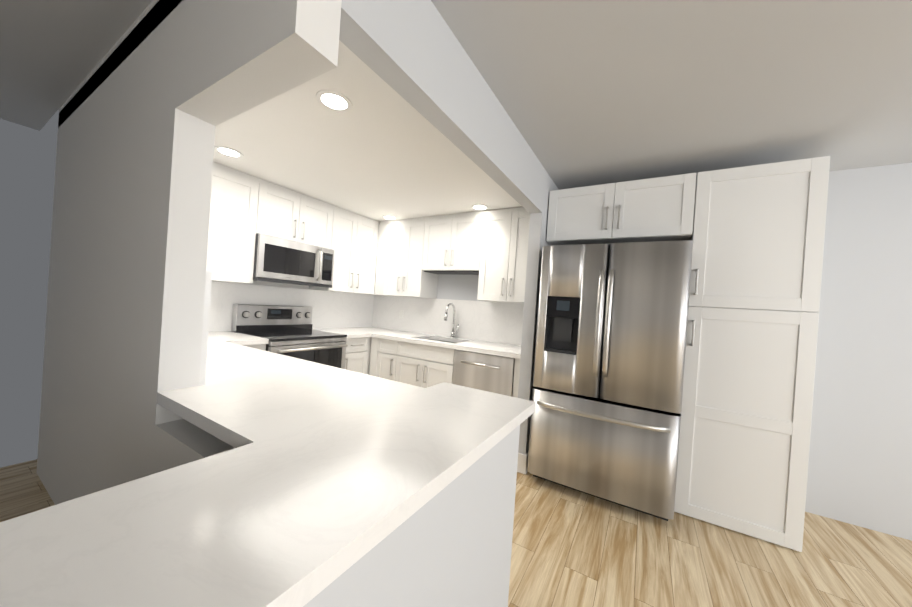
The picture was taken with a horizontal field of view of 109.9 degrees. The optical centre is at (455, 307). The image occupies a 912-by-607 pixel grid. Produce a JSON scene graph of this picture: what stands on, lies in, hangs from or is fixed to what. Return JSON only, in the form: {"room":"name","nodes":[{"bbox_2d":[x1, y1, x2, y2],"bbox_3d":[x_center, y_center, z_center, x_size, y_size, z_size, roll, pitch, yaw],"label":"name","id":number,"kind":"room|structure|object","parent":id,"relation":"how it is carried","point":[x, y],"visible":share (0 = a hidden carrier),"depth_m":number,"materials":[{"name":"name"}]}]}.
{"room":"kitchen","nodes":[
{"label":"kitchen","id":0,"kind":"room"},
{"bbox_2d":[37,0,341,504],"bbox_3d":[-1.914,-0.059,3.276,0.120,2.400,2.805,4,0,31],"label":"wall","id":1,"kind":"structure","parent":0,"point":[265,283],"depth_m":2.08,"materials":[{"name":"white paint"}]},
{"bbox_2d":[199,270,218,385],"bbox_3d":[-1.717,0.026,1.675,1.776,0.441,0.020,4,0,31],"label":"backsplash","id":2,"kind":"structure","parent":1,"relation":"attached to","point":[211,300],"depth_m":1.23,"materials":[{"name":"stone"}]},
{"bbox_2d":[256,183,333,248],"bbox_3d":[-1.640,-0.852,3.157,0.371,0.440,0.759,4,0,31],"label":"upper cabinet","id":3,"kind":"object","parent":1,"relation":"attached to","point":[285,215],"visible":0.79,"depth_m":3.02,"materials":[{"name":"white wood"}]},
{"bbox_2d":[215,282,374,331],"bbox_3d":[-1.828,0.013,3.292,0.020,0.441,2.685,4,0,31],"label":"backsplash","id":4,"kind":"structure","parent":1,"relation":"attached to","point":[330,309],"depth_m":3.60,"materials":[{"name":"stone"}]},
{"bbox_2d":[206,162,384,295],"bbox_3d":[-1.630,-0.652,3.197,0.371,0.913,2.680,4,0,31],"label":"upper cabinet","id":5,"kind":"object","parent":1,"relation":"attached to","point":[232,227],"visible":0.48,"depth_m":2.71,"materials":[{"name":"white wood"}]},
{"bbox_2d":[253,234,333,287],"bbox_3d":[-1.622,-0.425,3.130,0.436,0.402,0.759,4,0,31],"label":"microwave","id":6,"kind":"object","parent":5,"relation":"attached to","point":[279,260],"visible":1,"depth_m":2.98,"materials":[{"name":"grey metal"}]},
{"bbox_2d":[58,0,521,223],"bbox_3d":[-0.804,-1.104,2.654,2.535,0.100,2.805,4,0,31],"label":"ceiling","id":7,"kind":"structure","parent":0,"point":[379,149],"depth_m":2.12,"materials":[{"name":"white paint"}]},
{"bbox_2d":[214,146,243,157],"bbox_3d":[-1.619,-1.105,2.280,0.174,0.005,0.174,4,0,31],"label":"recessed light","id":8,"kind":"object","parent":7,"relation":"in","point":[229,152],"visible":1,"depth_m":2.27,"materials":[{"name":"white"}]},
{"bbox_2d":[316,89,352,111],"bbox_3d":[-0.612,-1.035,1.610,0.174,0.005,0.174,4,0,31],"label":"recessed light","id":9,"kind":"object","parent":7,"relation":"in","point":[335,100],"visible":1,"depth_m":1.60,"materials":[{"name":"white plastic"}]},
{"bbox_2d":[382,215,396,219],"bbox_3d":[-0.783,-1.054,3.766,0.174,0.005,0.174,4,0,31],"label":"recessed light","id":10,"kind":"object","parent":7,"relation":"in","point":[389,217],"visible":1,"depth_m":3.76,"materials":[{"name":"white"}]},
{"bbox_2d":[471,204,488,209],"bbox_3d":[0.235,-0.984,3.153,0.174,0.005,0.174,4,0,31],"label":"recessed light","id":11,"kind":"object","parent":7,"relation":"in","point":[479,206],"visible":1,"depth_m":3.14,"materials":[{"name":"white"}]},
{"bbox_2d":[303,425,519,606],"bbox_3d":[-0.288,0.826,0.763,0.393,0.871,1.330,4,0,31],"label":"wall","id":12,"kind":"structure","parent":0,"point":[449,545],"depth_m":0.82,"materials":[{"name":"grey paint"}]},
{"bbox_2d":[339,0,558,454],"bbox_3d":[0.280,0.083,2.038,0.095,2.420,2.685,4,0,31],"label":"wall","id":13,"kind":"structure","parent":0,"point":[413,53],"depth_m":1.39,"materials":[{"name":"grey paint"}]},
{"bbox_2d":[517,452,527,473],"bbox_3d":[0.520,1.235,2.560,0.109,0.150,0.071,4,0,31],"label":"baseboard","id":14,"kind":"structure","parent":13,"relation":"attached to","point":[522,465],"depth_m":2.52,"materials":[{"name":"white wood"}]},
{"bbox_2d":[0,459,911,606],"bbox_3d":[1.015,1.383,-1.386,10.600,0.050,9.200,4,0,31],"label":"floor","id":15,"kind":"structure","parent":0,"point":[572,548],"depth_m":1.74,"materials":[{"name":"brown wood"}]},
{"bbox_2d":[243,344,265,350],"bbox_3d":[-2.054,0.701,2.369,0.651,0.872,0.904,4,0,31],"label":"base cabinet","id":16,"kind":"object","parent":15,"relation":"on","point":[261,346],"visible":0.06,"depth_m":2.56,"materials":[{"name":"white"}]},
{"bbox_2d":[231,304,347,368],"bbox_3d":[-1.568,0.569,3.057,0.722,1.135,0.760,4,0,31],"label":"range","id":17,"kind":"object","parent":15,"relation":"on","point":[287,331],"visible":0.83,"depth_m":3.02,"materials":[{"name":"grey metal"}]},
{"bbox_2d":[345,337,370,374],"bbox_3d":[-1.175,0.754,3.850,0.651,0.872,1.007,4,0,31],"label":"base cabinet","id":18,"kind":"object","parent":15,"relation":"on","point":[357,356],"visible":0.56,"depth_m":3.46,"materials":[{"name":"white wood"}]},
{"bbox_2d":[369,337,453,387],"bbox_3d":[-0.365,0.810,3.574,1.093,0.872,0.651,4,0,31],"label":"base cabinet","id":19,"kind":"object","parent":15,"relation":"on","point":[421,365],"visible":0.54,"depth_m":3.31,"materials":[{"name":"white wood"}]},
{"bbox_2d":[312,327,520,358],"bbox_3d":[-0.391,0.350,3.400,2.414,0.040,1.011,4,0,31],"label":"countertop","id":20,"kind":"structure","parent":19,"relation":"on","point":[494,348],"depth_m":3.36,"materials":[{"name":"stone"}]},
{"bbox_2d":[444,303,458,337],"bbox_3d":[-0.053,0.153,3.611,0.098,0.397,0.231,4,0,31],"label":"faucet","id":21,"kind":"object","parent":20,"relation":"on","point":[453,332],"visible":1,"depth_m":3.67,"materials":[{"name":"silver metal"}]},
{"bbox_2d":[452,349,514,396],"bbox_3d":[0.347,0.859,3.113,0.596,0.872,0.656,4,0,31],"label":"dishwasher","id":22,"kind":"object","parent":15,"relation":"on","point":[487,372],"visible":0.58,"depth_m":2.86,"materials":[{"name":"grey metal"}]},
{"bbox_2d":[512,358,519,397],"bbox_3d":[0.671,0.882,2.977,0.091,0.872,0.617,4,0,31],"label":"cabinet filler","id":23,"kind":"object","parent":15,"relation":"on","point":[516,377],"depth_m":2.72,"materials":[{"name":"white wood"}]},
{"bbox_2d":[527,240,692,520],"bbox_3d":[1.170,0.464,2.489,0.916,1.776,0.918,4,0,31],"label":"fridge","id":24,"kind":"object","parent":15,"relation":"on","point":[611,334],"visible":1,"depth_m":2.11,"materials":[{"name":"grey metal"}]},
{"bbox_2d":[674,156,829,551],"bbox_3d":[1.939,0.265,2.226,0.610,2.278,0.650,4,0,31],"label":"pantry cabinet","id":25,"kind":"object","parent":15,"relation":"on","point":[758,236],"visible":0.96,"depth_m":1.96,"materials":[{"name":"white wood"}]},
{"bbox_3d":[-1.098,0.768,1.600,1.849,0.872,0.562,4,0,31],"label":"base cabinet","id":26,"kind":"object","parent":15,"relation":"on","visible":0},
{"bbox_2d":[0,439,435,606],"bbox_3d":[-0.427,0.359,0.473,0.445,0.040,0.660,4,0,31],"label":"countertop","id":27,"kind":"structure","parent":26,"relation":"on","point":[235,527],"depth_m":0.47,"materials":[{"name":"stone"}]},
{"bbox_2d":[157,331,527,518],"bbox_3d":[-1.102,0.309,1.732,2.895,0.040,1.053,4,0,31],"label":"countertop","id":28,"kind":"structure","parent":26,"relation":"on","point":[316,480],"depth_m":0.98,"materials":[{"name":"stone"}]},
{"bbox_2d":[431,382,535,416],"bbox_3d":[0.098,0.390,1.358,0.445,0.040,0.140,4,0,31],"label":"countertop","id":29,"kind":"structure","parent":26,"relation":"on","point":[531,405],"depth_m":1.35,"materials":[{"name":"stone"}]},
{"bbox_2d":[0,0,911,189],"bbox_3d":[0.854,-1.107,-1.555,11.000,0.100,8.590,4,0,31],"label":"ceiling","id":30,"kind":"structure","parent":0,"point":[591,92],"depth_m":1.49,"materials":[{"name":"grey paint"}]},
{"bbox_2d":[437,163,911,540],"bbox_3d":[2.790,0.186,2.176,9.340,2.550,0.120,4,0,31],"label":"wall","id":31,"kind":"structure","parent":0,"point":[860,464],"depth_m":2.14,"materials":[{"name":"grey paint"}]},
{"bbox_2d":[374,221,385,294],"bbox_3d":[-0.806,-0.600,4.069,0.223,0.912,0.337,4,0,31],"label":"upper cabinet","id":32,"kind":"object","parent":31,"relation":"attached to","point":[381,249],"depth_m":3.95,"materials":[{"name":"white wood"}]},
{"bbox_2d":[382,217,437,298],"bbox_3d":[-0.502,-0.579,3.888,0.621,0.912,0.337,4,0,31],"label":"upper cabinet","id":33,"kind":"object","parent":31,"relation":"attached to","point":[416,257],"depth_m":3.76,"materials":[{"name":"white wood"}]},
{"bbox_2d":[371,295,523,345],"bbox_3d":[-0.103,0.127,3.814,2.370,0.441,0.020,4,0,31],"label":"backsplash","id":34,"kind":"structure","parent":31,"relation":"attached to","point":[496,322],"depth_m":3.74,"materials":[{"name":"stone"}]},
{"bbox_2d":[418,211,481,274],"bbox_3d":[0.028,-0.695,3.577,0.725,0.607,0.337,4,0,31],"label":"upper cabinet","id":35,"kind":"object","parent":31,"relation":"attached to","point":[451,243],"depth_m":3.43,"materials":[{"name":"white wood"}]},
{"bbox_2d":[470,207,529,302],"bbox_3d":[0.572,-0.505,3.248,0.703,0.912,0.337,4,0,31],"label":"upper cabinet","id":36,"kind":"object","parent":31,"relation":"attached to","point":[501,272],"depth_m":3.11,"materials":[{"name":"white wood"}]},
{"bbox_2d":[546,173,696,245],"bbox_3d":[1.320,-0.711,2.628,0.975,0.416,0.650,4,0,31],"label":"upper cabinet","id":37,"kind":"object","parent":31,"relation":"attached to","point":[653,209],"visible":1,"depth_m":2.35,"materials":[{"name":"white wood"}]}
]}

